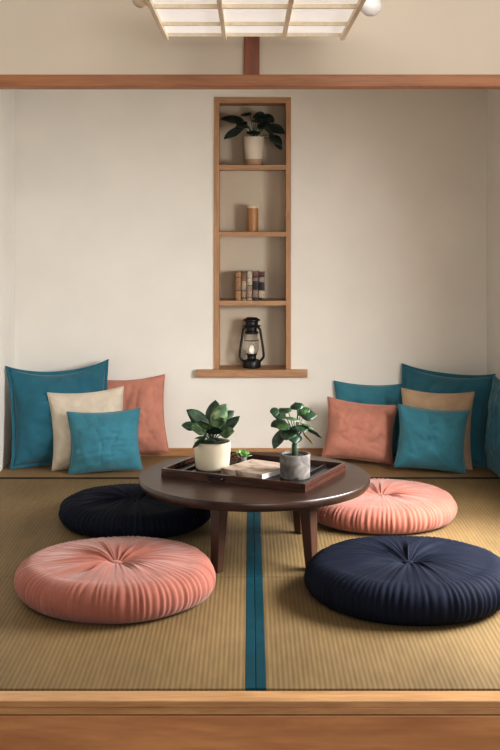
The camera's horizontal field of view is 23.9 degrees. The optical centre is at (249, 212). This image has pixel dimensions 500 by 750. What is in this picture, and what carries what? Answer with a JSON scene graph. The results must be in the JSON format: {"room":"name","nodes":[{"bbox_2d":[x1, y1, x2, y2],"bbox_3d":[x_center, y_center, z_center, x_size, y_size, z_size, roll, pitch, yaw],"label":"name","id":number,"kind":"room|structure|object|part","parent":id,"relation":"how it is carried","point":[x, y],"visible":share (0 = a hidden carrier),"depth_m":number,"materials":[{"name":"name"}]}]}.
{"room":"japanese tatami room","nodes":[
{"label":"japanese tatami room","id":0,"kind":"room"},
{"bbox_2d":[0,89,14,470],"bbox_3d":[-1.404,0.290,5.131,0.100,2.420,3.337,0,0,0],"label":"wall","id":1,"kind":"structure","parent":0,"point":[7,96],"depth_m":6.56,"materials":[{"name":"paint"}]},
{"bbox_2d":[0,714,499,749],"bbox_3d":[0.000,1.572,3.423,6.000,0.256,0.072,0,0,0],"label":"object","id":2,"kind":"structure","parent":1,"relation":"attached to","point":[17,731],"depth_m":3.39,"materials":[{"name":"brown wood"}]},
{"bbox_2d":[0,708,499,713],"bbox_3d":[0.000,1.431,3.424,6.000,0.020,0.071,0,0,0],"label":"trim","id":3,"kind":"structure","parent":1,"relation":"attached to","point":[2,710],"depth_m":3.39,"materials":[{"name":"brown wood"}]},
{"bbox_2d":[0,691,499,707],"bbox_3d":[0.000,1.410,3.422,6.000,0.020,0.074,0,0,0],"label":"trim","id":4,"kind":"structure","parent":1,"relation":"attached to","point":[8,699],"depth_m":3.40,"materials":[{"name":"brown wood"}]},
{"bbox_2d":[0,0,499,74],"bbox_3d":[0.000,0.175,3.528,6.000,3.050,0.070,0,0,0],"label":"wall","id":5,"kind":"structure","parent":0,"point":[38,37],"depth_m":3.49,"materials":[{"name":"paint"}]},
{"bbox_2d":[0,75,499,88],"bbox_3d":[0.000,-0.388,3.501,6.000,0.036,0.075,0,0,0],"label":"trim","id":6,"kind":"structure","parent":5,"relation":"attached to","point":[6,81],"depth_m":3.46,"materials":[{"name":"brown wood"}]},
{"bbox_2d":[244,37,258,74],"bbox_3d":[0.005,-0.878,3.494,0.046,0.944,0.038,0,0,0],"label":"trim","id":7,"kind":"structure","parent":5,"relation":"attached to","point":[251,44],"depth_m":3.48,"materials":[{"name":"brown wood"}]},
{"bbox_2d":[15,89,486,447],"bbox_3d":[0.006,0.290,6.930,2.920,2.420,0.260,0,0,0],"label":"wall","id":8,"kind":"structure","parent":0,"point":[114,188],"depth_m":6.80,"materials":[{"name":"paint"}]},
{"bbox_2d":[140,448,323,455],"bbox_3d":[0.006,1.377,6.794,2.720,0.046,0.012,0,0,0],"label":"baseboard","id":9,"kind":"structure","parent":8,"relation":"attached to","point":[173,451],"depth_m":6.79,"materials":[{"name":"brown wood"}]},
{"bbox_2d":[196,97,307,376],"bbox_3d":[0.010,0.138,6.878,0.640,1.608,0.225,0,0,0],"label":"recessed shelf","id":10,"kind":"object","parent":8,"relation":"in","point":[238,185],"visible":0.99,"depth_m":6.98,"materials":[{"name":"brown wood"}]},
{"bbox_3d":[-0.192,0.134,6.886,0.030,1.533,0.188,0,0,0],"label":"post","id":11,"kind":"part","parent":10,"relation":"part of","materials":[{"name":"brown wood"}]},
{"bbox_2d":[236,271,240,299],"bbox_3d":[-0.068,0.422,6.890,0.031,0.166,0.121,0,0,0],"label":"book","id":12,"kind":"object","parent":10,"relation":"on","point":[238,273],"visible":0.98,"depth_m":6.83,"materials":[{"name":"beige paper"}]},
{"bbox_2d":[241,271,245,299],"bbox_3d":[-0.035,0.422,6.890,0.028,0.166,0.121,0,0,0],"label":"book","id":13,"kind":"object","parent":10,"relation":"on","point":[243,273],"visible":1,"depth_m":6.83,"materials":[{"name":"beige paper"}]},
{"bbox_2d":[247,271,251,299],"bbox_3d":[-0.002,0.421,6.890,0.030,0.168,0.121,0,0,0],"label":"book","id":14,"kind":"object","parent":10,"relation":"on","point":[249,273],"visible":1,"depth_m":6.83,"materials":[{"name":"beige paper"}]},
{"bbox_2d":[239,317,264,368],"bbox_3d":[0.010,0.753,6.875,0.121,0.295,0.105,0,0,40],"label":"lantern","id":15,"kind":"object","parent":10,"relation":"on","point":[251,343],"visible":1,"depth_m":6.85,"materials":[{"name":"black metal"}]},
{"bbox_2d":[243,317,259,334],"bbox_3d":[0.010,0.655,6.875,0.103,0.100,0.102,0,0,0],"label":"hood","id":16,"kind":"object","parent":15,"relation":"attached to","point":[251,325],"depth_m":6.85,"materials":[{"name":"black metal"}]},
{"bbox_3d":[0.010,0.759,6.875,0.091,0.116,0.091,0,0,0],"label":"globe","id":17,"kind":"part","parent":15,"relation":"part of","materials":[{"name":"clear glass"}]},
{"bbox_3d":[0.010,0.859,6.875,0.105,0.083,0.105,0,0,0],"label":"fuel tank","id":18,"kind":"part","parent":15,"relation":"part of","materials":[{"name":"black metal"}]},
{"bbox_2d":[247,206,257,231],"bbox_3d":[0.016,0.033,6.875,0.067,0.152,0.067,0,0,0],"label":"wooden canister","id":19,"kind":"object","parent":10,"relation":"on","point":[252,211],"visible":1,"depth_m":6.85,"materials":[{"name":"brown wood"}]},
{"bbox_3d":[0.014,-0.650,6.886,0.443,0.033,0.188,0,0,0],"label":"rail","id":20,"kind":"part","parent":10,"relation":"part of","materials":[{"name":"brown wood"}]},
{"bbox_3d":[0.014,0.127,6.985,0.415,1.556,0.010,0,0,0],"label":"panel","id":21,"kind":"part","parent":10,"relation":"part of","materials":[{"name":"paint"}]},
{"bbox_2d":[221,111,284,164],"bbox_3d":[0.022,-0.435,6.840,0.304,0.317,0.273,0,0,42],"label":"potted plant","id":22,"kind":"object","parent":10,"relation":"on","point":[253,145],"visible":0.99,"depth_m":6.83,"materials":[{"name":"green plant"}]},
{"bbox_3d":[0.023,-0.360,6.875,0.120,0.166,0.120,0,0,0],"label":"pot","id":23,"kind":"part","parent":22,"relation":"part of","materials":[{"name":"white ceramic"}]},
{"bbox_2d":[253,272,257,299],"bbox_3d":[0.032,0.424,6.890,0.032,0.163,0.121,0,0,0],"label":"book","id":24,"kind":"object","parent":10,"relation":"on","point":[255,274],"visible":1,"depth_m":6.83,"materials":[{"name":"paper"}]},
{"bbox_2d":[259,271,264,299],"bbox_3d":[0.068,0.422,6.890,0.034,0.166,0.121,0,0,0],"label":"book","id":25,"kind":"object","parent":10,"relation":"on","point":[261,273],"visible":1,"depth_m":6.83,"materials":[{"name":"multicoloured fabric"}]},
{"bbox_3d":[0.222,0.134,6.886,0.029,1.533,0.188,0,0,0],"label":"post","id":26,"kind":"part","parent":10,"relation":"part of","materials":[{"name":"brown wood"}]},
{"bbox_2d":[253,512,255,687],"bbox_3d":[0.000,1.605,2.700,6.000,0.310,8.600,0,0,0],"label":"floor","id":27,"kind":"structure","parent":0,"point":[253,512],"depth_m":3.81,"materials":[{"name":"teal fabric"}]},
{"bbox_2d":[0,479,253,576],"bbox_3d":[-0.669,1.424,5.377,1.370,0.051,1.676,0,0,0],"label":"mat","id":28,"kind":"object","parent":27,"relation":"on","point":[30,523],"visible":0.35,"depth_m":5.25,"materials":[{"name":"beige wicker"}]},
{"bbox_2d":[58,483,209,537],"bbox_3d":[-0.514,1.337,5.343,0.703,0.127,0.698,0,0,-25],"label":"floor cushion","id":29,"kind":"object","parent":28,"relation":"on","point":[117,510],"visible":0.79,"depth_m":5.11,"materials":[{"name":"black fabric"}]},
{"bbox_2d":[139,452,369,572],"bbox_3d":[0.019,1.243,4.900,0.956,0.310,0.956,0,0,0],"label":"table","id":30,"kind":"object","parent":28,"relation":"on","point":[219,498],"visible":0.7,"depth_m":4.61,"materials":[{"name":"brown wood"}]},
{"bbox_3d":[-0.124,1.262,4.624,0.060,0.273,0.077,0,0,39],"label":"leg","id":31,"kind":"part","parent":30,"relation":"part of","materials":[{"name":"brown wood"}]},
{"bbox_2d":[161,451,345,492],"bbox_3d":[0.015,1.071,4.917,0.645,0.034,0.454,0,0,26],"label":"serving tray","id":32,"kind":"object","parent":30,"relation":"on","point":[321,471],"visible":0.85,"depth_m":4.80,"materials":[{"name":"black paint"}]},
{"bbox_3d":[-0.266,1.071,5.063,0.011,0.034,0.413,0,0,26],"label":"rim rail","id":33,"kind":"part","parent":32,"relation":"part of","materials":[{"name":"brown wood"}]},
{"bbox_2d":[181,400,239,471],"bbox_3d":[-0.164,0.934,4.939,0.245,0.274,0.194,0,0,0],"label":"potted plant","id":34,"kind":"object","parent":32,"relation":"on","point":[211,454],"visible":0.98,"depth_m":4.91,"materials":[{"name":"green plant"}]},
{"bbox_3d":[-0.158,1.014,4.955,0.153,0.114,0.153,0,0,0],"label":"pot","id":35,"kind":"part","parent":34,"relation":"part of","materials":[{"name":"beige ceramic"}]},
{"bbox_3d":[-0.138,1.070,4.750,0.072,0.020,0.019,0,0,26],"label":"pull handle","id":36,"kind":"part","parent":32,"relation":"part of","materials":[{"name":"grey metal"}]},
{"bbox_3d":[-0.073,1.071,4.734,0.645,0.034,0.011,0,0,26],"label":"rim rail","id":37,"kind":"part","parent":32,"relation":"part of","materials":[{"name":"brown wood"}]},
{"bbox_2d":[230,453,241,460],"bbox_3d":[-0.068,1.047,5.061,0.076,0.043,0.037,0,0,9],"label":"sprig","id":38,"kind":"object","parent":32,"relation":"on","point":[237,456],"visible":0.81,"depth_m":5.05,"materials":[{"name":"brown plant"}]},
{"bbox_2d":[236,455,246,461],"bbox_3d":[-0.035,1.060,5.100,0.050,0.022,0.050,0,0,0],"label":"pot","id":39,"kind":"object","parent":32,"relation":"on","point":[244,457],"depth_m":5.08,"materials":[{"name":"grey ceramic"}]},
{"bbox_2d":[233,449,251,461],"bbox_3d":[-0.035,1.047,5.096,0.078,0.048,0.081,0,0,29],"label":"succulent","id":40,"kind":"object","parent":32,"relation":"on","point":[244,453],"visible":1,"depth_m":5.09,"materials":[{"name":"green plant"}]},
{"bbox_2d":[221,459,279,478],"bbox_3d":[0.030,1.060,4.888,0.205,0.022,0.226,0,0,35],"label":"paperback book","id":41,"kind":"object","parent":32,"relation":"on","point":[253,468],"visible":0.77,"depth_m":4.84,"materials":[{"name":"white paper"}]},
{"bbox_3d":[0.112,1.071,5.116,0.645,0.034,0.011,0,0,26],"label":"rim rail","id":42,"kind":"part","parent":32,"relation":"part of","materials":[{"name":"brown wood"}]},
{"bbox_2d":[270,402,321,479],"bbox_3d":[0.186,0.923,4.773,0.210,0.298,0.197,0,0,0],"label":"potted plant","id":43,"kind":"object","parent":32,"relation":"on","point":[294,463],"visible":1,"depth_m":4.75,"materials":[{"name":"green plant"}]},
{"bbox_3d":[0.183,1.024,4.790,0.123,0.096,0.123,0,0,0],"label":"pot","id":44,"kind":"part","parent":43,"relation":"part of","materials":[{"name":"grey concrete"}]},
{"bbox_3d":[0.304,1.071,4.787,0.011,0.034,0.413,0,0,26],"label":"rim rail","id":45,"kind":"part","parent":32,"relation":"part of","materials":[{"name":"brown wood"}]},
{"bbox_3d":[0.213,1.262,5.138,0.055,0.273,0.076,0,0,39],"label":"leg","id":46,"kind":"part","parent":30,"relation":"part of","materials":[{"name":"brown wood"}]},
{"bbox_3d":[0.234,1.262,4.652,0.075,0.273,0.061,0,0,39],"label":"leg","id":47,"kind":"part","parent":30,"relation":"part of","materials":[{"name":"brown wood"}]},
{"bbox_2d":[0,577,255,690],"bbox_3d":[-0.669,1.424,4.006,1.370,0.051,1.064,0,0,0],"label":"mat","id":48,"kind":"object","parent":27,"relation":"on","point":[209,645],"visible":0.73,"depth_m":3.79,"materials":[{"name":"beige wicker"}]},
{"bbox_2d":[14,536,215,623],"bbox_3d":[-0.492,1.325,4.316,0.728,0.151,0.729,0,0,-11],"label":"floor cushion","id":49,"kind":"object","parent":48,"relation":"on","point":[121,579],"visible":1,"depth_m":4.12,"materials":[{"name":"fabric"}]},
{"bbox_2d":[0,456,499,478],"bbox_3d":[0.006,1.424,6.512,2.718,0.051,0.575,0,0,0],"label":"mat","id":50,"kind":"object","parent":27,"relation":"on","point":[376,470],"visible":0.23,"depth_m":6.37,"materials":[{"name":"beige wicker"}]},
{"bbox_2d":[5,359,108,468],"bbox_3d":[-1.041,1.115,6.539,0.598,0.566,0.182,0,0,-22],"label":"throw pillow","id":51,"kind":"object","parent":50,"relation":"on","point":[32,427],"visible":0.63,"depth_m":6.47,"materials":[{"name":"teal fabric"}]},
{"bbox_2d":[47,386,123,470],"bbox_3d":[-0.882,1.180,6.449,0.445,0.437,0.153,0,0,-12],"label":"throw pillow","id":52,"kind":"object","parent":50,"relation":"on","point":[111,400],"visible":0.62,"depth_m":6.44,"materials":[{"name":"beige fabric"}]},
{"bbox_2d":[67,408,142,474],"bbox_3d":[-0.779,1.229,6.333,0.410,0.340,0.154,0,0,-7],"label":"throw pillow","id":53,"kind":"object","parent":50,"relation":"on","point":[104,441],"visible":1,"depth_m":6.31,"materials":[{"name":"teal fabric"}]},
{"bbox_2d":[107,374,169,452],"bbox_3d":[-0.686,1.161,6.725,0.455,0.476,0.135,0,0,6],"label":"throw pillow","id":54,"kind":"object","parent":50,"relation":"on","point":[146,394],"visible":0.58,"depth_m":6.71,"materials":[{"name":"fabric"}]},
{"bbox_2d":[321,396,397,464],"bbox_3d":[0.615,1.214,6.549,0.440,0.371,0.152,0,0,-1],"label":"throw pillow","id":55,"kind":"object","parent":50,"relation":"on","point":[357,431],"visible":1,"depth_m":6.51,"materials":[{"name":"fabric"}]},
{"bbox_2d":[334,381,401,456],"bbox_3d":[0.693,1.181,6.731,0.449,0.436,0.135,0,0,-3],"label":"throw pillow","id":56,"kind":"object","parent":50,"relation":"on","point":[365,394],"visible":0.3,"depth_m":6.74,"materials":[{"name":"teal fabric"}]},
{"bbox_2d":[394,404,469,473],"bbox_3d":[0.980,1.218,6.343,0.415,0.363,0.160,0,0,4],"label":"throw pillow","id":57,"kind":"object","parent":50,"relation":"on","point":[428,438],"visible":1,"depth_m":6.31,"materials":[{"name":"teal fabric"}]},
{"bbox_2d":[401,388,474,469],"bbox_3d":[1.020,1.183,6.456,0.418,0.432,0.119,0,0,8],"label":"throw pillow","id":58,"kind":"object","parent":50,"relation":"on","point":[425,400],"visible":0.33,"depth_m":6.47,"materials":[{"name":"beige fabric"}]},
{"bbox_2d":[392,363,495,467],"bbox_3d":[1.067,1.130,6.586,0.574,0.536,0.184,0,0,27],"label":"throw pillow","id":59,"kind":"object","parent":50,"relation":"on","point":[413,378],"visible":0.48,"depth_m":6.55,"materials":[{"name":"teal fabric"}]},
{"bbox_2d":[485,374,499,477],"bbox_3d":[1.303,1.138,6.248,0.095,0.522,0.365,0,0,-5],"label":"throw pillow","id":60,"kind":"object","parent":50,"relation":"on","point":[492,440],"visible":1,"depth_m":6.24,"materials":[{"name":"teal fabric"}]},
{"bbox_2d":[254,479,499,578],"bbox_3d":[0.691,1.424,5.377,1.347,0.051,1.676,0,0,0],"label":"mat","id":61,"kind":"object","parent":27,"relation":"on","point":[278,550],"visible":0.35,"depth_m":5.19,"materials":[{"name":"beige wicker"}]},
{"bbox_2d":[317,478,457,534],"bbox_3d":[0.599,1.334,5.422,0.690,0.131,0.700,0,0,1],"label":"floor cushion","id":62,"kind":"object","parent":61,"relation":"on","point":[388,506],"visible":0.73,"depth_m":5.17,"materials":[{"name":"fabric"}]},
{"bbox_2d":[255,577,499,690],"bbox_3d":[0.691,1.424,4.006,1.347,0.051,1.064,0,0,0],"label":"mat","id":63,"kind":"object","parent":27,"relation":"on","point":[302,643],"visible":0.74,"depth_m":3.79,"materials":[{"name":"beige wicker"}]},
{"bbox_2d":[304,535,499,625],"bbox_3d":[0.580,1.323,4.313,0.755,0.154,0.755,0,0,27],"label":"floor cushion","id":64,"kind":"object","parent":63,"relation":"on","point":[401,580],"visible":1,"depth_m":4.09,"materials":[{"name":"blue fabric"}]},
{"bbox_2d":[487,89,499,379],"bbox_3d":[1.416,0.290,5.131,0.100,2.420,3.337,0,0,0],"label":"wall","id":65,"kind":"structure","parent":0,"point":[493,95],"depth_m":6.62,"materials":[{"name":"paint"}]},
{"bbox_3d":[0.000,-1.325,2.196,6.000,0.050,2.593,0,0,0],"label":"ceiling","id":66,"kind":"structure","parent":0,"visible":0},
{"bbox_2d":[132,0,381,39],"bbox_3d":[0.019,-0.878,2.810,0.574,0.844,0.820,0,0,0],"label":"pendant lamp","id":67,"kind":"object","parent":66,"relation":"hanging from","point":[224,19],"visible":1,"depth_m":2.92,"materials":[{"name":"white paper"}]},
{"bbox_3d":[-0.248,-0.486,2.680,0.040,0.040,0.040,0,0,0],"label":"knob","id":68,"kind":"part","parent":67,"relation":"part of","materials":[{"name":"beige wood"}]},
{"bbox_3d":[0.012,-0.488,2.803,0.480,0.004,0.765,0,0,0],"label":"paper panel","id":69,"kind":"part","parent":67,"relation":"part of","materials":[{"name":"white paper"}]},
{"bbox_3d":[0.280,-0.482,2.740,0.051,0.051,0.051,0,0,0],"label":"knob","id":70,"kind":"part","parent":67,"relation":"part of","materials":[{"name":"white"}]}
]}

